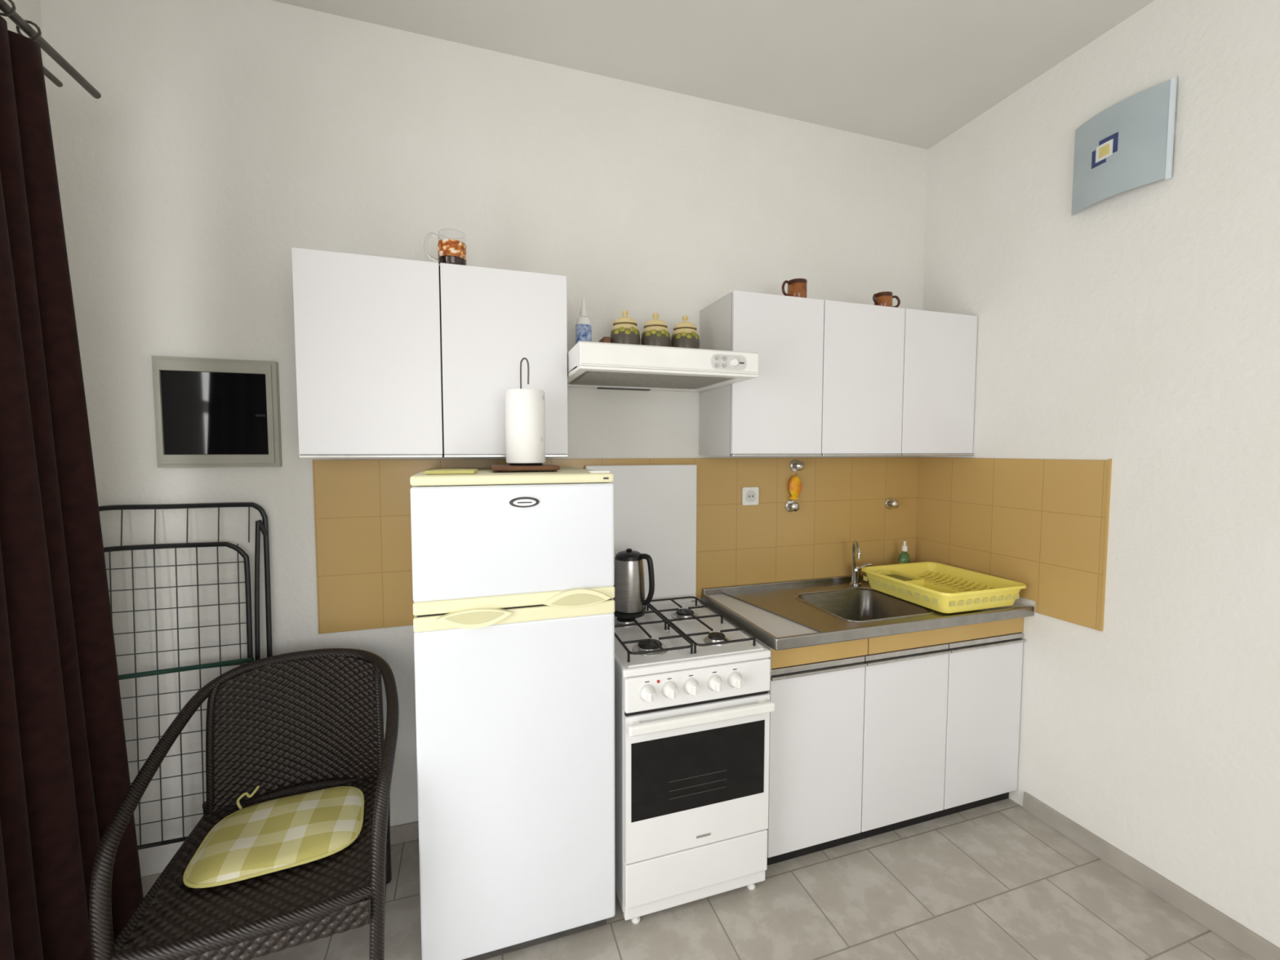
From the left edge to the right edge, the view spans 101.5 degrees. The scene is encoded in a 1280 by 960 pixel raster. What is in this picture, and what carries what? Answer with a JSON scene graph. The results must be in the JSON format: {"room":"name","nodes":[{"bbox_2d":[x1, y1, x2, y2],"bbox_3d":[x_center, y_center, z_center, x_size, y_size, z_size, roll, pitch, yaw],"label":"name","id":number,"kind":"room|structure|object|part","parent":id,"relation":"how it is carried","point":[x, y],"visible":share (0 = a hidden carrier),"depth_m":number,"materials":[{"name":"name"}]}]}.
{"room":"kitchen","nodes":[
{"label":"kitchen","id":0,"kind":"room"},
{"bbox_2d":[0,0,45,84],"bbox_3d":[-1.704,-0.063,1.152,0.150,2.967,0.950,-1,3,-18],"label":"wall","id":1,"kind":"structure","parent":0,"point":[28,10],"depth_m":1.51,"materials":[{"name":"white paint"}]},
{"bbox_2d":[0,0,101,98],"bbox_3d":[-1.205,-0.947,0.263,0.282,0.093,2.350,-1,3,-18],"label":"curtain rod","id":2,"kind":"object","parent":1,"relation":"attached to","point":[21,24],"visible":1,"depth_m":1.22,"materials":[{"name":"metal"}]},
{"bbox_3d":[-1.177,-0.986,0.270,0.015,0.016,2.350,-1,3,-18],"label":"rod","id":3,"kind":"part","parent":2,"relation":"part of","materials":[{"name":"metal"}]},
{"bbox_2d":[0,15,143,959],"bbox_3d":[-1.382,0.210,1.121,0.126,2.386,0.790,-1,3,-18],"label":"curtain","id":4,"kind":"object","parent":2,"relation":"hanging from","point":[64,775],"visible":0.98,"depth_m":1.21,"materials":[{"name":"brown fabric"}]},
{"bbox_2d":[40,0,927,876],"bbox_3d":[-0.204,-0.123,2.215,3.760,2.967,0.150,-1,3,-18],"label":"wall","id":5,"kind":"structure","parent":0,"point":[221,139],"depth_m":1.81,"materials":[{"name":"white paint"}]},
{"bbox_2d":[151,355,282,467],"bbox_3d":[-1.389,-0.220,1.726,0.337,0.355,0.036,-1,3,-18],"label":"box","id":6,"kind":"object","parent":5,"relation":"attached to","point":[209,412],"visible":1,"depth_m":1.71,"materials":[{"name":"grey plastic"}]},
{"bbox_3d":[-1.390,-0.218,1.716,0.286,0.268,0.007,-1,3,-18],"label":"door glass","id":7,"kind":"part","parent":6,"relation":"part of","materials":[{"name":"black glass"}]},
{"bbox_2d":[141,821,418,897],"bbox_3d":[-1.017,1.345,1.949,1.600,0.066,0.012,-1,3,-18],"label":"baseboard","id":8,"kind":"structure","parent":5,"relation":"attached to","point":[403,833],"depth_m":1.98,"materials":[{"name":"grey tile"}]},
{"bbox_2d":[291,247,568,457],"bbox_3d":[-0.677,-0.386,1.802,0.808,0.612,0.312,-1,3,-18],"label":"upper cabinet","id":9,"kind":"object","parent":5,"relation":"attached to","point":[395,357],"visible":0.96,"depth_m":1.64,"materials":[{"name":"white laminate"}]},
{"bbox_3d":[-0.825,-0.380,1.605,0.400,0.602,0.016,-1,3,-18],"label":"door panel","id":10,"kind":"part","parent":9,"relation":"part of","materials":[{"name":"white laminate"}]},
{"bbox_2d":[423,228,466,265],"bbox_3d":[-0.628,-0.744,1.705,0.119,0.112,0.088,0,3,1],"label":"beer mug","id":11,"kind":"object","parent":9,"relation":"on","point":[451,246],"visible":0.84,"depth_m":1.67,"materials":[{"name":"multicoloured"}]},
{"bbox_3d":[-0.668,-0.746,1.677,0.047,0.092,0.010,-2,4,-31],"label":"handle","id":12,"kind":"part","parent":11,"relation":"part of","materials":[{"name":"clear glass"}]},
{"bbox_2d":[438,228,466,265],"bbox_3d":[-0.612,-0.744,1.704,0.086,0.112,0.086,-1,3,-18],"label":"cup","id":13,"kind":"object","parent":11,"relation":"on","point":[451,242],"depth_m":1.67,"materials":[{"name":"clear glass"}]},
{"bbox_3d":[-0.441,-0.387,1.729,0.400,0.602,0.016,-1,3,-18],"label":"door panel","id":14,"kind":"part","parent":9,"relation":"part of","materials":[{"name":"white laminate"}]},
{"bbox_2d":[312,457,918,634],"bbox_3d":[0.136,0.216,2.262,2.695,0.619,0.008,-1,3,-18],"label":"backsplash","id":15,"kind":"structure","parent":5,"relation":"attached to","point":[362,524],"depth_m":2.33,"materials":[{"name":"yellow tile"}]},
{"bbox_2d":[742,486,759,505],"bbox_3d":[0.499,0.073,2.360,0.082,0.082,0.013,-1,3,-18],"label":"wall socket","id":16,"kind":"object","parent":15,"relation":"attached to","point":[749,495],"visible":1,"depth_m":2.35,"materials":[{"name":"white plastic"}]},
{"bbox_2d":[784,499,799,512],"bbox_3d":[0.707,0.122,2.410,0.060,0.060,0.051,-1,3,-18],"label":"water valve","id":17,"kind":"object","parent":15,"relation":"attached to","point":[790,505],"visible":1,"depth_m":2.42,"materials":[{"name":"silver metal"}]},
{"bbox_3d":[0.712,0.123,2.396,0.042,0.042,0.021,-1,3,-18],"label":"valve handle","id":18,"kind":"part","parent":17,"relation":"part of","materials":[{"name":"silver metal"}]},
{"bbox_2d":[789,459,804,471],"bbox_3d":[0.728,-0.065,2.406,0.060,0.060,0.051,-1,3,-18],"label":"water valve","id":19,"kind":"object","parent":15,"relation":"attached to","point":[795,465],"visible":1,"depth_m":2.42,"materials":[{"name":"silver metal"}]},
{"bbox_2d":[788,472,801,499],"bbox_3d":[0.717,0.029,2.414,0.066,0.124,0.030,-1,3,-18],"label":"fish ornament","id":20,"kind":"object","parent":19,"relation":"hanging from","point":[795,485],"visible":1,"depth_m":2.40,"materials":[{"name":"orange ceramic"}]},
{"bbox_3d":[0.733,-0.064,2.392,0.042,0.042,0.021,-1,3,-18],"label":"valve handle","id":21,"kind":"part","parent":19,"relation":"part of","materials":[{"name":"silver metal"}]},
{"bbox_2d":[884,497,899,509],"bbox_3d":[1.254,0.118,2.588,0.060,0.060,0.051,-1,3,-18],"label":"water valve","id":22,"kind":"object","parent":15,"relation":"attached to","point":[890,503],"visible":1,"depth_m":2.60,"materials":[{"name":"silver metal"}]},
{"bbox_3d":[1.259,0.119,2.573,0.042,0.042,0.021,-1,3,-18],"label":"valve handle","id":23,"kind":"part","parent":22,"relation":"part of","materials":[{"name":"silver metal"}]},
{"bbox_2d":[567,341,758,392],"bbox_3d":[0.037,-0.402,1.927,0.622,0.090,0.513,-1,3,-18],"label":"range hood","id":24,"kind":"object","parent":5,"relation":"attached to","point":[590,365],"visible":0.94,"depth_m":1.73,"materials":[{"name":"white metal"}]},
{"bbox_2d":[575,297,591,344],"bbox_3d":[-0.209,-0.563,1.940,0.059,0.228,0.042,-1,3,-18],"label":"bottle","id":25,"kind":"object","parent":24,"relation":"on","point":[583,326],"visible":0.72,"depth_m":1.93,"materials":[{"name":"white plastic"}]},
{"bbox_2d":[576,315,591,324],"bbox_3d":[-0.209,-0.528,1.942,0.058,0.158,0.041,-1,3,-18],"label":"cap","id":26,"kind":"object","parent":25,"relation":"on","point":[583,320],"depth_m":1.92,"materials":[{"name":"white plastic"}]},
{"bbox_2d":[599,336,610,342],"bbox_3d":[-0.133,-0.491,1.969,0.027,0.081,0.080,-1,3,-18],"label":"block","id":27,"kind":"object","parent":24,"relation":"on","point":[605,340],"visible":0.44,"depth_m":1.93,"materials":[{"name":"brown wood"}]},
{"bbox_2d":[596,386,650,391],"bbox_3d":[-0.066,-0.372,2.130,0.220,0.008,0.029,-1,3,-18],"label":"light","id":28,"kind":"object","parent":24,"relation":"on","point":[641,388],"depth_m":2.12,"materials":[{"name":"grey plastic"}]},
{"bbox_2d":[609,310,639,344],"bbox_3d":[-0.057,-0.547,1.986,0.116,0.192,0.116,-1,3,-18],"label":"ceramic jar","id":29,"kind":"object","parent":24,"relation":"on","point":[624,330],"visible":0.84,"depth_m":1.94,"materials":[{"name":"ceramic"}]},
{"bbox_2d":[609,323,639,344],"bbox_3d":[-0.057,-0.518,1.987,0.116,0.134,0.116,-1,3,-18],"label":"pot","id":30,"kind":"object","parent":29,"relation":"on","point":[620,333],"depth_m":1.94,"materials":[{"name":"ceramic"}]},
{"bbox_3d":[-0.057,-0.615,1.982,0.094,0.057,0.094,-1,3,-18],"label":"lid","id":31,"kind":"part","parent":29,"relation":"part of","materials":[{"name":"ceramic"}]},
{"bbox_2d":[568,370,733,389],"bbox_3d":[0.034,-0.371,1.936,0.542,0.012,0.380,-1,3,-18],"label":"grille","id":32,"kind":"object","parent":24,"relation":"attached to","point":[600,380],"depth_m":1.94,"materials":[{"name":"grey metal"}]},
{"bbox_2d":[640,312,670,346],"bbox_3d":[0.060,-0.549,2.024,0.116,0.192,0.116,-1,3,-18],"label":"ceramic jar","id":33,"kind":"object","parent":24,"relation":"on","point":[655,332],"visible":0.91,"depth_m":1.98,"materials":[{"name":"ceramic"}]},
{"bbox_2d":[640,325,670,346],"bbox_3d":[0.060,-0.520,2.025,0.116,0.134,0.116,-1,3,-18],"label":"pot","id":34,"kind":"object","parent":33,"relation":"on","point":[655,335],"depth_m":1.98,"materials":[{"name":"ceramic"}]},
{"bbox_3d":[0.060,-0.617,2.020,0.094,0.057,0.094,-1,3,-18],"label":"lid","id":35,"kind":"part","parent":33,"relation":"part of","materials":[{"name":"ceramic"}]},
{"bbox_2d":[670,315,699,348],"bbox_3d":[0.177,-0.551,2.062,0.116,0.192,0.116,-1,3,-18],"label":"ceramic jar","id":36,"kind":"object","parent":24,"relation":"on","point":[685,335],"visible":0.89,"depth_m":2.02,"materials":[{"name":"ceramic"}]},
{"bbox_2d":[670,328,699,348],"bbox_3d":[0.177,-0.522,2.063,0.116,0.134,0.116,-1,3,-18],"label":"pot","id":37,"kind":"object","parent":36,"relation":"on","point":[680,337],"depth_m":2.01,"materials":[{"name":"ceramic"}]},
{"bbox_3d":[0.177,-0.619,2.058,0.094,0.057,0.094,-1,3,-18],"label":"lid","id":38,"kind":"part","parent":36,"relation":"part of","materials":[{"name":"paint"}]},
{"bbox_3d":[0.297,-0.395,1.756,0.130,0.049,0.004,-1,3,-18],"label":"control plate","id":39,"kind":"part","parent":24,"relation":"part of","materials":[{"name":"grey plastic"}]},
{"bbox_2d":[698,290,977,456],"bbox_3d":[0.884,-0.419,2.307,1.220,0.623,0.312,-1,3,-18],"label":"upper cabinet","id":40,"kind":"object","parent":5,"relation":"attached to","point":[835,378],"visible":0.98,"depth_m":2.14,"materials":[{"name":"white laminate"}]},
{"bbox_3d":[0.541,-0.410,2.047,0.402,0.613,0.016,-1,3,-18],"label":"door panel","id":41,"kind":"part","parent":40,"relation":"part of","materials":[{"name":"white laminate"}]},
{"bbox_2d":[782,278,807,297],"bbox_3d":[0.614,-0.760,2.102,0.117,0.080,0.076,-1,3,-18],"label":"mug","id":42,"kind":"object","parent":40,"relation":"on","point":[797,287],"visible":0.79,"depth_m":2.08,"materials":[{"name":"brown ceramic"}]},
{"bbox_3d":[0.583,-0.761,2.082,0.046,0.067,0.010,-2,4,-31],"label":"handle","id":43,"kind":"part","parent":42,"relation":"part of","materials":[{"name":"brown ceramic"}]},
{"bbox_2d":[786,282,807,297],"bbox_3d":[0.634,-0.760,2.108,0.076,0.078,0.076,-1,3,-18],"label":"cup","id":44,"kind":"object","parent":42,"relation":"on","point":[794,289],"depth_m":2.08,"materials":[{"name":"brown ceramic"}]},
{"bbox_3d":[0.928,-0.416,2.172,0.402,0.613,0.016,-1,3,-18],"label":"door panel","id":45,"kind":"part","parent":40,"relation":"part of","materials":[{"name":"white laminate"}]},
{"bbox_2d":[872,291,900,307],"bbox_3d":[1.048,-0.763,2.243,0.143,0.068,0.072,-1,3,-18],"label":"mug","id":46,"kind":"object","parent":40,"relation":"on","point":[885,298],"visible":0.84,"depth_m":2.21,"materials":[{"name":"brown ceramic"}]},
{"bbox_3d":[1.000,-0.766,2.217,0.036,0.048,0.009,-2,4,-34],"label":"second handle","id":47,"kind":"part","parent":46,"relation":"part of","materials":[{"name":"brown ceramic"}]},
{"bbox_2d":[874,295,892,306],"bbox_3d":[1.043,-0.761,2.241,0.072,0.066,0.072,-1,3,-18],"label":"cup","id":48,"kind":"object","parent":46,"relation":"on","point":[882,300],"depth_m":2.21,"materials":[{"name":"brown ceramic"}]},
{"bbox_3d":[1.098,-0.764,2.249,0.046,0.059,0.010,0,3,-5],"label":"handle","id":49,"kind":"part","parent":46,"relation":"part of","materials":[{"name":"brown ceramic"}]},
{"bbox_3d":[1.314,-0.423,2.297,0.402,0.613,0.016,-1,3,-18],"label":"door panel","id":50,"kind":"part","parent":40,"relation":"part of","materials":[{"name":"white laminate"}]},
{"bbox_2d":[143,798,1255,959],"bbox_3d":[0.482,1.529,0.189,3.760,0.100,4.700,-1,3,-18],"label":"floor","id":51,"kind":"structure","parent":0,"point":[994,881],"depth_m":1.69,"materials":[{"name":"grey tile"}]},
{"bbox_2d":[98,502,272,849],"bbox_3d":[-1.487,0.729,1.700,0.500,1.304,0.087,-1,3,-18],"label":"drying rack","id":52,"kind":"object","parent":51,"relation":"on","point":[263,526],"visible":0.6,"depth_m":1.70,"materials":[{"name":"metal"}]},
{"bbox_2d":[88,648,399,959],"bbox_3d":[-0.991,0.993,1.461,0.589,0.829,0.649,-1,4,-21],"label":"wicker armchair","id":53,"kind":"object","parent":51,"relation":"on","point":[303,722],"visible":0.79,"depth_m":1.43,"materials":[{"name":"brown wicker"}]},
{"bbox_3d":[-0.970,0.998,1.409,0.495,0.022,0.505,-1,4,-21],"label":"woven seat","id":54,"kind":"part","parent":53,"relation":"part of","materials":[{"name":"wicker"}]},
{"bbox_2d":[182,786,364,888],"bbox_3d":[-0.990,0.961,1.466,0.398,0.049,0.348,-1,3,-18],"label":"seat cushion","id":55,"kind":"object","parent":53,"relation":"on","point":[271,836],"visible":1,"depth_m":1.41,"materials":[{"name":"fabric"}]},
{"bbox_2d":[409,466,615,959],"bbox_3d":[-0.424,0.674,1.750,0.549,1.427,0.612,-1,3,-18],"label":"refrigerator","id":56,"kind":"object","parent":51,"relation":"on","point":[513,571],"visible":0.98,"depth_m":1.47,"materials":[{"name":"metal"}]},
{"bbox_2d":[424,468,477,474],"bbox_3d":[-0.536,-0.025,1.497,0.130,0.010,0.133,-1,3,-13],"label":"folded cloth","id":57,"kind":"object","parent":56,"relation":"on","point":[446,471],"visible":1,"depth_m":1.44,"materials":[{"name":"yellow fabric"}]},
{"bbox_3d":[-0.342,0.165,1.470,0.549,0.306,0.050,-1,3,-18],"label":"freezer door","id":58,"kind":"part","parent":56,"relation":"part of","materials":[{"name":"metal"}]},
{"bbox_3d":[-0.343,0.868,1.510,0.549,0.948,0.050,-1,3,-18],"label":"door","id":59,"kind":"part","parent":56,"relation":"part of","materials":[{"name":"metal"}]},
{"bbox_3d":[-0.317,0.062,1.439,0.064,0.019,0.002,-1,3,-18],"label":"badge plate","id":60,"kind":"part","parent":56,"relation":"part of","materials":[{"name":"metal"}]},
{"bbox_2d":[490,357,559,471],"bbox_3d":[-0.362,-0.204,1.627,0.200,0.352,0.140,-1,3,-18],"label":"paper towel holder","id":61,"kind":"object","parent":56,"relation":"on","point":[525,411],"visible":1,"depth_m":1.58,"materials":[{"name":"white paper"}]},
{"bbox_3d":[-0.362,-0.039,1.636,0.200,0.014,0.140,-1,3,-18],"label":"board","id":62,"kind":"part","parent":61,"relation":"part of","materials":[{"name":"brown wood"}]},
{"bbox_2d":[585,464,775,924],"bbox_3d":[0.104,0.666,1.919,0.506,1.425,0.651,-1,3,-18],"label":"gas stove","id":63,"kind":"object","parent":51,"relation":"on","point":[693,706],"visible":0.89,"depth_m":1.68,"materials":[{"name":"metal"}]},
{"bbox_3d":[-0.053,0.538,1.996,0.108,0.013,0.108,-1,3,-18],"label":"burner","id":64,"kind":"part","parent":63,"relation":"part of","materials":[{"name":"metal"}]},
{"bbox_2d":[613,548,654,618],"bbox_3d":[-0.031,0.384,1.977,0.141,0.250,0.137,-1,3,-18],"label":"electric kettle","id":65,"kind":"object","parent":63,"relation":"on","point":[630,602],"visible":0.95,"depth_m":1.93,"materials":[{"name":"silver metal"}]},
{"bbox_3d":[-0.041,0.283,1.975,0.104,0.028,0.104,-1,3,-18],"label":"lid","id":66,"kind":"part","parent":65,"relation":"part of","materials":[{"name":"black plastic"}]},
{"bbox_3d":[0.027,0.373,1.949,0.059,0.197,0.022,2,4,30],"label":"handle","id":67,"kind":"part","parent":65,"relation":"part of","materials":[{"name":"black plastic"}]},
{"bbox_3d":[0.011,0.234,2.199,0.488,0.595,0.016,-1,3,-18],"label":"raised lid","id":68,"kind":"part","parent":63,"relation":"part of","materials":[{"name":"metal"}]},
{"bbox_3d":[0.027,0.646,1.571,0.042,0.042,0.030,-1,3,-18],"label":"knob","id":69,"kind":"part","parent":63,"relation":"part of","materials":[{"name":"white plastic"}]},
{"bbox_3d":[0.033,0.554,1.730,0.120,0.013,0.120,-1,3,-18],"label":"burner","id":70,"kind":"part","parent":63,"relation":"part of","materials":[{"name":"metal"}]},
{"bbox_3d":[0.095,0.645,1.593,0.042,0.042,0.030,-1,3,-18],"label":"knob","id":71,"kind":"part","parent":63,"relation":"part of","materials":[{"name":"white plastic"}]},
{"bbox_3d":[0.178,0.534,2.071,0.108,0.013,0.108,-1,3,-18],"label":"burner","id":72,"kind":"part","parent":63,"relation":"part of","materials":[{"name":"metal"}]},
{"bbox_3d":[0.164,0.644,1.616,0.042,0.042,0.030,-1,3,-18],"label":"knob","id":73,"kind":"part","parent":63,"relation":"part of","materials":[{"name":"white plastic"}]},
{"bbox_2d":[614,601,770,677],"bbox_3d":[0.101,0.560,1.924,0.506,0.030,0.594,-1,3,-18],"label":"cooktop","id":74,"kind":"object","parent":63,"relation":"in","point":[698,660],"depth_m":1.72,"materials":[{"name":"metal"}]},
{"bbox_3d":[0.186,1.340,1.705,0.496,0.044,0.024,-1,3,-18],"label":"rail","id":75,"kind":"part","parent":63,"relation":"part of","materials":[{"name":"metal"}]},
{"bbox_3d":[0.189,1.247,1.690,0.496,0.141,0.024,-1,3,-18],"label":"drawer","id":76,"kind":"part","parent":63,"relation":"part of","materials":[{"name":"metal"}]},
{"bbox_2d":[623,693,769,864],"bbox_3d":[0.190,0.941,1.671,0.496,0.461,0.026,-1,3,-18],"label":"oven","id":77,"kind":"object","parent":63,"relation":"in","point":[690,789],"depth_m":1.65,"materials":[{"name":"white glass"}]},
{"bbox_3d":[0.188,0.645,1.659,0.498,0.107,0.036,-1,3,-18],"label":"control panel","id":78,"kind":"part","parent":63,"relation":"part of","materials":[{"name":"metal"}]},
{"bbox_3d":[0.241,0.643,1.641,0.042,0.042,0.030,-1,3,-18],"label":"knob","id":79,"kind":"part","parent":63,"relation":"part of","materials":[{"name":"white plastic"}]},
{"bbox_3d":[0.264,0.550,1.805,0.090,0.013,0.090,-1,3,-18],"label":"burner","id":80,"kind":"part","parent":63,"relation":"part of","materials":[{"name":"metal"}]},
{"bbox_3d":[0.309,0.641,1.663,0.042,0.042,0.030,-1,3,-18],"label":"knob","id":81,"kind":"part","parent":63,"relation":"part of","materials":[{"name":"white plastic"}]},
{"bbox_2d":[702,573,1034,865],"bbox_3d":[0.936,0.923,2.242,1.204,0.876,0.597,-1,3,-18],"label":"base cabinet","id":82,"kind":"object","parent":51,"relation":"on","point":[891,713],"visible":0.88,"depth_m":1.99,"materials":[{"name":"white laminate"}]},
{"bbox_3d":[0.635,1.004,1.882,0.396,0.635,0.016,-1,3,-18],"label":"door panel","id":83,"kind":"part","parent":82,"relation":"part of","materials":[{"name":"white laminate"}]},
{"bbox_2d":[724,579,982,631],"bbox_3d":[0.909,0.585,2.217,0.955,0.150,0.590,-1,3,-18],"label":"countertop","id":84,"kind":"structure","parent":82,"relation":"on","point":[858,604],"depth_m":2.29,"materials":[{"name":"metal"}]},
{"bbox_2d":[849,539,872,585],"bbox_3d":[1.009,0.387,2.430,0.090,0.221,0.158,3,4,43],"label":"kitchen faucet","id":85,"kind":"object","parent":84,"relation":"on","point":[855,570],"visible":0.98,"depth_m":2.46,"materials":[{"name":"silver metal"}]},
{"bbox_3d":[0.997,0.365,2.414,0.026,0.175,0.135,1,3,15],"label":"spout","id":86,"kind":"part","parent":85,"relation":"part of","materials":[{"name":"silver metal"}]},
{"bbox_3d":[1.062,0.409,2.467,0.063,0.041,0.018,1,3,19],"label":"lever","id":87,"kind":"part","parent":85,"relation":"part of","materials":[{"name":"silver metal"}]},
{"bbox_2d":[897,541,910,564],"bbox_3d":[1.296,0.394,2.563,0.063,0.191,0.045,-1,3,-18],"label":"soap bottle","id":88,"kind":"object","parent":84,"relation":"on","point":[904,557],"visible":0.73,"depth_m":2.55,"materials":[{"name":"green plastic"}]},
{"bbox_2d":[861,561,1026,613],"bbox_3d":[1.286,0.457,2.256,0.440,0.091,0.475,-1,3,-18],"label":"dish rack","id":89,"kind":"object","parent":84,"relation":"on","point":[941,588],"visible":1,"depth_m":2.22,"materials":[{"name":"yellow plastic"}]},
{"bbox_3d":[1.010,1.342,2.059,1.190,0.060,0.015,-1,3,-18],"label":"kick plate","id":90,"kind":"part","parent":82,"relation":"part of","materials":[{"name":"plastic"}]},
{"bbox_3d":[1.016,0.997,2.005,0.396,0.635,0.016,-1,3,-18],"label":"door panel","id":91,"kind":"part","parent":82,"relation":"part of","materials":[{"name":"white laminate"}]},
{"bbox_3d":[1.397,0.990,2.129,0.396,0.635,0.016,-1,3,-18],"label":"door panel","id":92,"kind":"part","parent":82,"relation":"part of","materials":[{"name":"white laminate"}]},
{"bbox_2d":[271,0,1154,149],"bbox_3d":[0.483,-1.533,0.015,3.760,0.100,4.700,-1,3,-18],"label":"ceiling","id":93,"kind":"structure","parent":0,"point":[912,73],"depth_m":1.90,"materials":[{"name":"paint"}]},
{"bbox_2d":[918,0,1279,947],"bbox_3d":[2.152,-0.032,0.642,0.150,2.967,4.300,-1,3,-18],"label":"wall","id":94,"kind":"structure","parent":0,"point":[1138,328],"depth_m":1.74,"materials":[{"name":"white paint"}]},
{"bbox_2d":[915,457,1108,618],"bbox_3d":[1.544,0.193,2.274,0.008,0.574,0.834,-1,3,-18],"label":"backsplash","id":95,"kind":"structure","parent":94,"relation":"attached to","point":[1039,524],"depth_m":2.15,"materials":[{"name":"yellow tile"}]},
{"bbox_2d":[1035,601,1100,631],"bbox_3d":[1.637,0.519,2.005,0.008,0.045,0.230,-1,3,-18],"label":"trim","id":96,"kind":"structure","parent":94,"relation":"attached to","point":[1082,620],"depth_m":2.00,"materials":[{"name":"yellow tile"}]},
{"bbox_2d":[1099,458,1111,631],"bbox_3d":[1.673,0.236,1.877,0.010,0.624,0.005,-1,3,-18],"label":"trim","id":97,"kind":"structure","parent":94,"relation":"attached to","point":[1109,468],"depth_m":1.88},
{"bbox_2d":[1071,76,1177,215],"bbox_3d":[1.648,-1.132,1.802,0.058,0.312,0.288,-1,3,-18],"label":"wall lamp","id":98,"kind":"object","parent":94,"relation":"attached to","point":[1128,144],"visible":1,"depth_m":1.76,"materials":[{"name":"blue glass"}]},
{"bbox_2d":[1091,150,1095,168],"bbox_3d":[1.607,-1.135,1.853,0.001,0.059,0.012,0,3,-7],"label":"print","id":99,"kind":"object","parent":98,"relation":"on","point":[1093,152],"depth_m":1.85},
{"bbox_2d":[1092,158,1106,168],"bbox_3d":[1.611,-1.111,1.836,0.002,0.012,0.049,-1,3,-11],"label":"print","id":100,"kind":"object","parent":98,"relation":"attached to","point":[1097,163],"depth_m":1.83},
{"bbox_2d":[1098,143,1109,158],"bbox_3d":[1.614,-1.144,1.817,0.001,0.034,0.032,-1,3,-14],"label":"print","id":101,"kind":"object","parent":98,"relation":"on","point":[1104,148],"depth_m":1.82},
{"bbox_2d":[1095,138,1113,163],"bbox_3d":[1.615,-1.144,1.818,0.005,0.053,0.053,-1,3,-18],"label":"print","id":102,"kind":"object","parent":98,"relation":"on","point":[1104,147],"depth_m":1.82},
{"bbox_2d":[1098,134,1113,146],"bbox_3d":[1.617,-1.177,1.805,0.002,0.015,0.058,-1,3,-16],"label":"print","id":103,"kind":"object","parent":98,"relation":"on","point":[1104,140],"depth_m":1.81},
{"bbox_2d":[1112,132,1118,152],"bbox_3d":[1.624,-1.152,1.785,0.001,0.063,0.013,-1,3,-20],"label":"print","id":104,"kind":"object","parent":98,"relation":"attached to","point":[1115,135],"depth_m":1.78},
{"bbox_2d":[1022,791,1279,959],"bbox_3d":[2.167,1.431,0.415,0.012,0.072,3.700,-1,3,-18],"label":"baseboard","id":105,"kind":"structure","parent":94,"relation":"attached to","point":[1255,946],"depth_m":1.74,"materials":[{"name":"grey tile"}]}
]}

